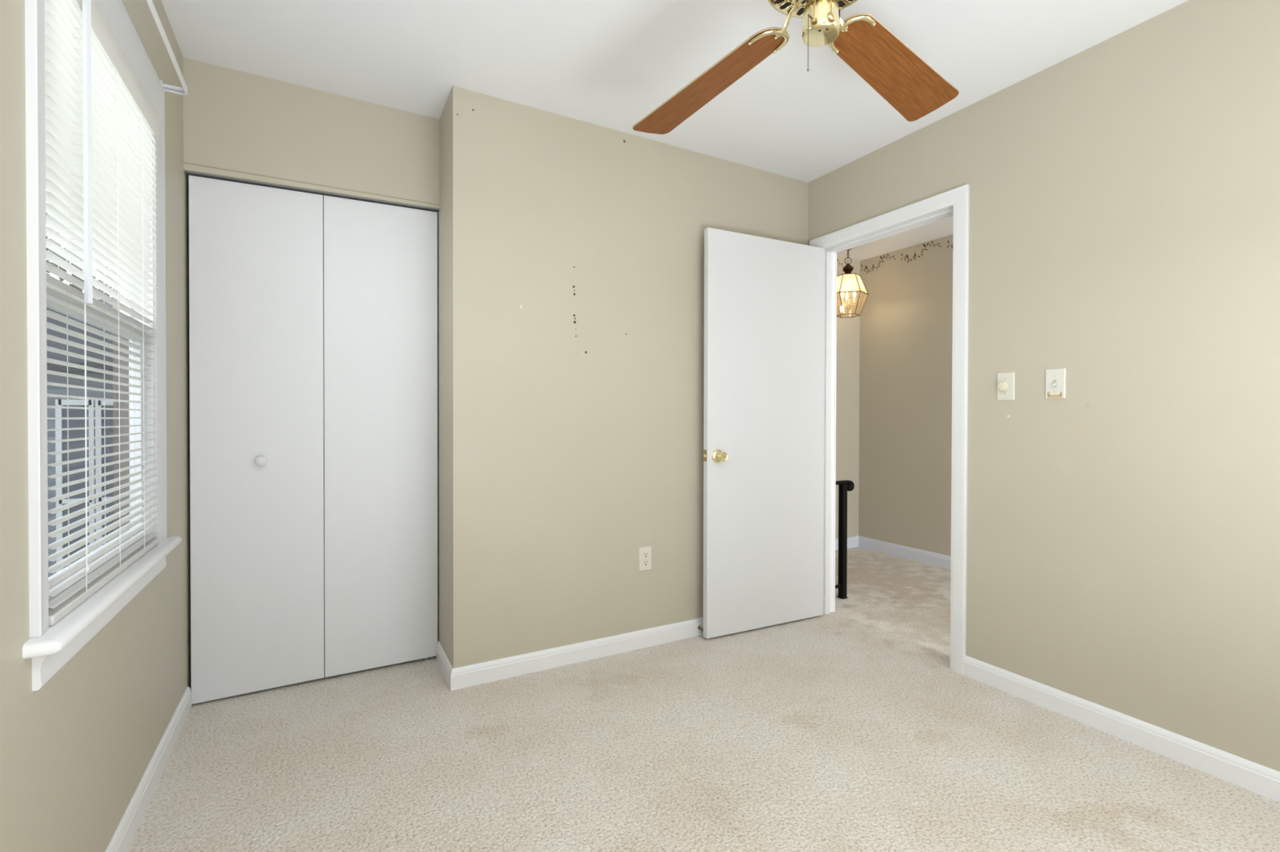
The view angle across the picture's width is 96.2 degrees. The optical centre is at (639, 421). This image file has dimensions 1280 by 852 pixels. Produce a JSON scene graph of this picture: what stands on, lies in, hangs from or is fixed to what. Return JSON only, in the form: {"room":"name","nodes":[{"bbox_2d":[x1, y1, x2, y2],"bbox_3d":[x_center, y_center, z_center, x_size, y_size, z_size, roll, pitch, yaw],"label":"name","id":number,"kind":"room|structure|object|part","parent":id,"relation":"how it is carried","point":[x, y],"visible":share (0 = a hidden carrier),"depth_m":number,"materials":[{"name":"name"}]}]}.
{"room":"empty bedroom","nodes":[
{"label":"empty bedroom","id":0,"kind":"room"},
{"bbox_2d":[0,0,191,851],"bbox_3d":[-0.969,-0.121,0.736,0.088,2.440,4.930,0,1,-29],"label":"wall","id":1,"kind":"structure","parent":0,"point":[76,750],"depth_m":1.20,"materials":[{"name":"beige paint"}]},
{"bbox_2d":[22,0,182,691],"bbox_3d":[-1.312,-0.290,1.397,0.144,1.520,0.999,0,1,-29],"label":"window","id":2,"kind":"structure","parent":1,"relation":"in","point":[50,648],"depth_m":1.20,"materials":[{"name":"white wood"}]},
{"bbox_3d":[-1.315,0.036,1.379,0.023,0.654,0.793,0,1,-29],"label":"sash","id":3,"kind":"part","parent":2,"relation":"part of","materials":[{"name":"white plastic"}]},
{"bbox_2d":[44,0,159,626],"bbox_3d":[-1.273,-0.276,1.399,0.053,1.300,0.787,0,1,-29],"label":"blind","id":4,"kind":"object","parent":2,"relation":"attached to","point":[101,120],"visible":0.92,"depth_m":1.29,"materials":[{"name":"white plastic"}]},
{"bbox_3d":[-1.172,-0.274,1.193,0.029,1.267,0.002,0,1,-29],"label":"ladder cord","id":5,"kind":"part","parent":4,"relation":"part of","materials":[{"name":"white fabric"}]},
{"bbox_3d":[-1.152,-0.271,1.192,0.006,1.168,0.006,0,1,-29],"label":"pull cord","id":6,"kind":"part","parent":4,"relation":"part of","materials":[{"name":"white fabric"}]},
{"bbox_3d":[-1.285,0.365,1.399,0.024,0.018,0.787,0,1,-29],"label":"rail","id":7,"kind":"part","parent":4,"relation":"part of","materials":[{"name":"white plastic"}]},
{"bbox_3d":[-1.284,-0.276,1.395,0.029,1.267,0.002,0,1,-29],"label":"ladder cord","id":8,"kind":"part","parent":4,"relation":"part of","materials":[{"name":"white fabric"}]},
{"bbox_3d":[-1.392,-0.278,1.588,0.029,1.267,0.002,0,1,-29],"label":"ladder cord","id":9,"kind":"part","parent":4,"relation":"part of","materials":[{"name":"white fabric"}]},
{"bbox_3d":[-1.336,-0.587,1.361,0.023,0.670,0.793,0,1,-29],"label":"sash","id":10,"kind":"part","parent":2,"relation":"part of","materials":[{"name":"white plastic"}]},
{"bbox_2d":[105,686,191,851],"bbox_3d":[-0.767,1.060,0.482,0.014,0.083,3.869,0,1,-29],"label":"baseboard","id":11,"kind":"structure","parent":1,"relation":"attached to","point":[123,837],"depth_m":1.66,"materials":[{"name":"white wood"}]},
{"bbox_2d":[146,0,187,95],"bbox_3d":[-1.238,-1.067,1.378,0.071,0.040,1.112,0,1,-29],"label":"curtain rod","id":12,"kind":"object","parent":1,"relation":"attached to","point":[180,91],"visible":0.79,"depth_m":1.69,"materials":[{"name":"white metal"}]},
{"bbox_2d":[182,57,439,208],"bbox_3d":[-1.323,-1.148,2.399,0.913,0.417,0.100,0,1,-29],"label":"wall","id":13,"kind":"structure","parent":0,"point":[234,120],"depth_m":2.32,"materials":[{"name":"beige paint"}]},
{"bbox_2d":[183,170,439,704],"bbox_3d":[-1.321,0.064,2.401,0.913,2.041,0.100,0,1,-29],"label":"door","id":14,"kind":"structure","parent":13,"relation":"in","point":[265,490],"depth_m":2.36,"materials":[{"name":"white paint"}]},
{"bbox_3d":[-1.517,0.068,2.293,0.444,2.013,0.034,0,1,-29],"label":"panel","id":15,"kind":"part","parent":14,"relation":"part of","materials":[{"name":"white paint"}]},
{"bbox_3d":[-1.497,0.155,2.267,0.037,0.037,0.034,0,1,-29],"label":"knob","id":16,"kind":"part","parent":14,"relation":"part of","materials":[{"name":"white paint"}]},
{"bbox_3d":[-1.125,0.060,2.512,0.451,2.017,0.034,0,1,-29],"label":"panel","id":17,"kind":"part","parent":14,"relation":"part of","materials":[{"name":"white paint"}]},
{"bbox_2d":[182,162,439,208],"bbox_3d":[-1.298,-0.956,2.355,0.913,0.033,0.005,0,1,-29],"label":"trim","id":18,"kind":"structure","parent":13,"relation":"attached to","point":[188,166],"depth_m":2.30,"materials":[{"name":"beige paint"}]},
{"bbox_2d":[323,231,324,631],"bbox_3d":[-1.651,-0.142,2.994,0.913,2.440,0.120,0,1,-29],"label":"door gap","id":19,"kind":"structure","parent":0,"point":[323,232],"depth_m":2.94,"materials":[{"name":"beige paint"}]},
{"bbox_2d":[437,85,808,668],"bbox_3d":[-0.187,-0.142,3.313,1.956,2.440,1.184,0,1,-29],"label":"wall","id":20,"kind":"structure","parent":0,"point":[571,251],"depth_m":2.57,"materials":[{"name":"beige paint"}]},
{"bbox_2d":[435,617,702,690],"bbox_3d":[0.016,1.040,2.938,1.969,0.083,0.335,0,1,-29],"label":"baseboard","id":21,"kind":"structure","parent":20,"relation":"attached to","point":[460,677],"depth_m":2.55,"materials":[{"name":"white wood"}]},
{"bbox_2d":[638,546,651,571],"bbox_3d":[0.026,0.659,2.759,0.070,0.114,0.008,0,1,-29],"label":"wall outlet","id":22,"kind":"object","parent":20,"relation":"attached to","point":[644,553],"visible":1,"depth_m":2.75,"materials":[{"name":"beige plastic"}]},
{"bbox_2d":[642,560,648,566],"bbox_3d":[0.028,0.679,2.757,0.034,0.027,0.003,0,1,-29],"label":"socket","id":23,"kind":"object","parent":22,"relation":"attached to","point":[645,562],"depth_m":2.76,"materials":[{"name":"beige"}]},
{"bbox_2d":[642,551,648,558],"bbox_3d":[0.028,0.640,2.757,0.034,0.027,0.003,0,1,-29],"label":"socket","id":24,"kind":"object","parent":22,"relation":"attached to","point":[645,554],"depth_m":2.76,"materials":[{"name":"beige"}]},
{"bbox_2d":[160,0,1188,261],"bbox_3d":[1.024,-1.406,1.830,4.866,0.120,4.930,0,1,-29],"label":"ceiling","id":25,"kind":"structure","parent":0,"point":[610,64],"depth_m":2.11,"materials":[{"name":"white paint"}]},
{"bbox_2d":[632,0,959,134],"bbox_3d":[0.424,-1.086,1.386,1.006,0.516,1.044,0,1,6],"label":"ceiling fan","id":26,"kind":"object","parent":25,"relation":"hanging from","point":[895,71],"visible":1,"depth_m":1.59,"materials":[{"name":"brown wood"}]},
{"bbox_3d":[0.187,-0.982,1.684,0.154,0.072,0.555,0,1,-35],"label":"blade","id":27,"kind":"part","parent":26,"relation":"part of","materials":[{"name":"brown wood"}]},
{"bbox_3d":[0.400,-0.897,1.362,0.005,0.138,0.020,0,1,22],"label":"pull chain","id":28,"kind":"part","parent":26,"relation":"part of","materials":[{"name":"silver metal"}]},
{"bbox_3d":[0.716,-0.996,1.641,0.557,0.051,0.154,0,1,-38],"label":"blade","id":29,"kind":"part","parent":26,"relation":"part of","materials":[{"name":"brown wood"}]},
{"bbox_2d":[836,248,868,317],"bbox_3d":[1.633,-1.099,4.507,0.292,0.538,0.299,0,1,-29],"label":"hanging lantern","id":30,"kind":"object","parent":25,"relation":"hanging from","point":[849,286],"visible":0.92,"depth_m":4.46,"materials":[{"name":"glass"}]},
{"bbox_3d":[1.536,-1.068,4.478,0.053,0.148,0.148,0,1,-17],"label":"pane","id":31,"kind":"part","parent":30,"relation":"part of","materials":[{"name":"beige glass"}]},
{"bbox_3d":[1.661,-1.069,4.620,0.123,0.148,0.119,0,1,-29],"label":"pane","id":32,"kind":"part","parent":30,"relation":"part of","materials":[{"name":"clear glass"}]},
{"bbox_3d":[1.633,-1.289,4.505,0.056,0.120,0.019,0,1,-15],"label":"chain","id":33,"kind":"part","parent":30,"relation":"part of","materials":[{"name":"brown metal"}]},
{"bbox_2d":[840,291,856,315],"bbox_3d":[1.628,-0.991,4.498,0.121,0.302,0.123,0,1,-29],"label":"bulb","id":34,"kind":"object","parent":30,"relation":"on","point":[847,302],"depth_m":4.49,"materials":[{"name":"glass"}]},
{"bbox_3d":[1.609,-1.067,4.408,0.148,0.148,0.053,0,1,13],"label":"pane","id":35,"kind":"part","parent":30,"relation":"part of","materials":[{"name":"clear glass"}]},
{"bbox_3d":[1.633,-0.988,4.508,0.292,0.316,0.299,0,1,-29],"label":"frame","id":36,"kind":"part","parent":30,"relation":"part of","materials":[{"name":"brown"}]},
{"bbox_3d":[1.730,-1.068,4.536,0.053,0.148,0.148,0,1,-17],"label":"pane","id":37,"kind":"part","parent":30,"relation":"part of","materials":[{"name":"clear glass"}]},
{"bbox_3d":[1.706,-1.067,4.437,0.053,0.148,0.148,1,1,43],"label":"pane","id":38,"kind":"part","parent":30,"relation":"part of","materials":[{"name":"clear glass"}]},
{"bbox_2d":[128,546,1279,851],"bbox_3d":[1.019,1.153,1.853,4.866,0.120,4.930,0,1,-29],"label":"floor","id":39,"kind":"structure","parent":0,"point":[851,728],"depth_m":1.85,"materials":[{"name":"beige carpet"}]},
{"bbox_2d":[835,480,854,599],"bbox_3d":[1.172,0.720,3.474,0.330,0.720,0.045,0,1,-29],"label":"stair railing","id":40,"kind":"object","parent":39,"relation":"on","point":[846,486],"visible":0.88,"depth_m":3.50,"materials":[{"name":"black metal"}]},
{"bbox_3d":[1.241,0.723,3.512,0.037,0.688,0.037,0,1,-29],"label":"post","id":41,"kind":"part","parent":40,"relation":"part of","materials":[{"name":"black metal"}]},
{"bbox_3d":[1.173,0.395,3.471,0.330,0.070,0.039,0,1,-29],"label":"handrail","id":42,"kind":"part","parent":40,"relation":"part of","materials":[{"name":"black metal"}]},
{"bbox_2d":[835,256,860,538],"bbox_3d":[1.192,-0.150,4.612,1.478,2.440,0.151,0,1,-29],"label":"wall","id":43,"kind":"structure","parent":0,"point":[847,348],"depth_m":4.84,"materials":[{"name":"beige paint"}]},
{"bbox_2d":[858,234,952,556],"bbox_3d":[3.038,-0.132,2.962,0.151,2.440,4.930,0,1,-29],"label":"wall","id":44,"kind":"structure","parent":0,"point":[906,316],"depth_m":4.50,"materials":[{"name":"beige paint"}]},
{"bbox_2d":[835,535,951,569],"bbox_3d":[2.325,1.044,2.577,1.478,0.091,4.530,0,1,-29],"label":"baseboard","id":45,"kind":"structure","parent":44,"relation":"attached to","point":[915,554],"depth_m":4.55,"materials":[{"name":"white wood"}]},
{"bbox_2d":[808,0,1279,772],"bbox_3d":[1.629,-0.128,2.179,0.120,2.440,4.930,0,1,-29],"label":"wall","id":46,"kind":"structure","parent":0,"point":[1123,530],"depth_m":1.97,"materials":[{"name":"beige paint"}]},
{"bbox_2d":[702,227,824,639],"bbox_3d":[0.664,0.059,3.011,0.779,2.024,0.141,0,1,-29],"label":"door","id":47,"kind":"structure","parent":46,"relation":"in","point":[764,298],"depth_m":2.97,"materials":[{"name":"white paint"}]},
{"bbox_3d":[0.323,0.168,2.836,0.002,0.057,0.025,0,1,-27],"label":"latch plate","id":48,"kind":"part","parent":47,"relation":"part of","materials":[{"name":"gold metal"}]},
{"bbox_3d":[0.398,0.171,2.816,0.051,0.051,0.054,0,1,-29],"label":"knob","id":49,"kind":"part","parent":47,"relation":"part of","materials":[{"name":"gold metal"}]},
{"bbox_2d":[822,205,953,614],"bbox_3d":[1.238,0.057,2.884,0.122,2.055,0.808,0,1,-29],"label":"trim","id":50,"kind":"structure","parent":46,"relation":"attached to","point":[829,252],"depth_m":3.21,"materials":[{"name":"white wood"}]},
{"bbox_2d":[809,183,968,675],"bbox_3d":[1.178,0.034,2.852,0.017,2.102,0.904,0,1,-29],"label":"trim","id":51,"kind":"structure","parent":46,"relation":"attached to","point":[958,197],"depth_m":2.49,"materials":[{"name":"white wood"}]},
{"bbox_2d":[996,372,1014,400],"bbox_3d":[1.472,-0.143,2.318,0.021,0.113,0.068,0,1,-29],"label":"dimmer switch","id":52,"kind":"object","parent":46,"relation":"attached to","point":[1005,380],"visible":1,"depth_m":2.31,"materials":[{"name":"beige plastic"}]},
{"bbox_3d":[1.466,-0.143,2.322,0.015,0.041,0.041,0,1,-29],"label":"dimmer knob","id":53,"kind":"part","parent":52,"relation":"part of","materials":[{"name":"beige plastic"}]},
{"bbox_2d":[1044,368,1066,399],"bbox_3d":[1.560,-0.143,2.161,0.019,0.113,0.068,0,1,-29],"label":"light switch","id":54,"kind":"object","parent":46,"relation":"attached to","point":[1055,379],"visible":1,"depth_m":2.16,"materials":[{"name":"white plastic"}]},
{"bbox_2d":[964,655,1279,802],"bbox_3d":[2.032,1.059,1.321,0.014,0.083,2.619,0,1,-29],"label":"baseboard","id":55,"kind":"structure","parent":46,"relation":"attached to","point":[1258,779],"depth_m":1.94,"materials":[{"name":"white wood"}]},
{"label":"outside","id":56,"kind":"structure","parent":0,"visible":0},
{"bbox_3d":[-20.246,3.874,4.809,29.250,0.100,52.000,0,1,-29],"label":"ground","id":57,"kind":"structure","parent":56,"visible":0},
{"bbox_2d":[45,213,112,298],"bbox_3d":[-9.124,0.010,9.341,2.051,7.600,2.186,0,1,-29],"label":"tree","id":58,"kind":"object","parent":57,"relation":"on","point":[46,249],"visible":0.02,"depth_m":9.22,"materials":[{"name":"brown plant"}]},
{"bbox_2d":[46,298,114,577],"bbox_3d":[-7.216,1.242,5.843,4.050,5.200,3.400,0,1,-29],"label":"neighbor house","id":59,"kind":"structure","parent":57,"relation":"on","point":[60,402],"depth_m":5.19,"materials":[{"name":"grey"}]}
]}

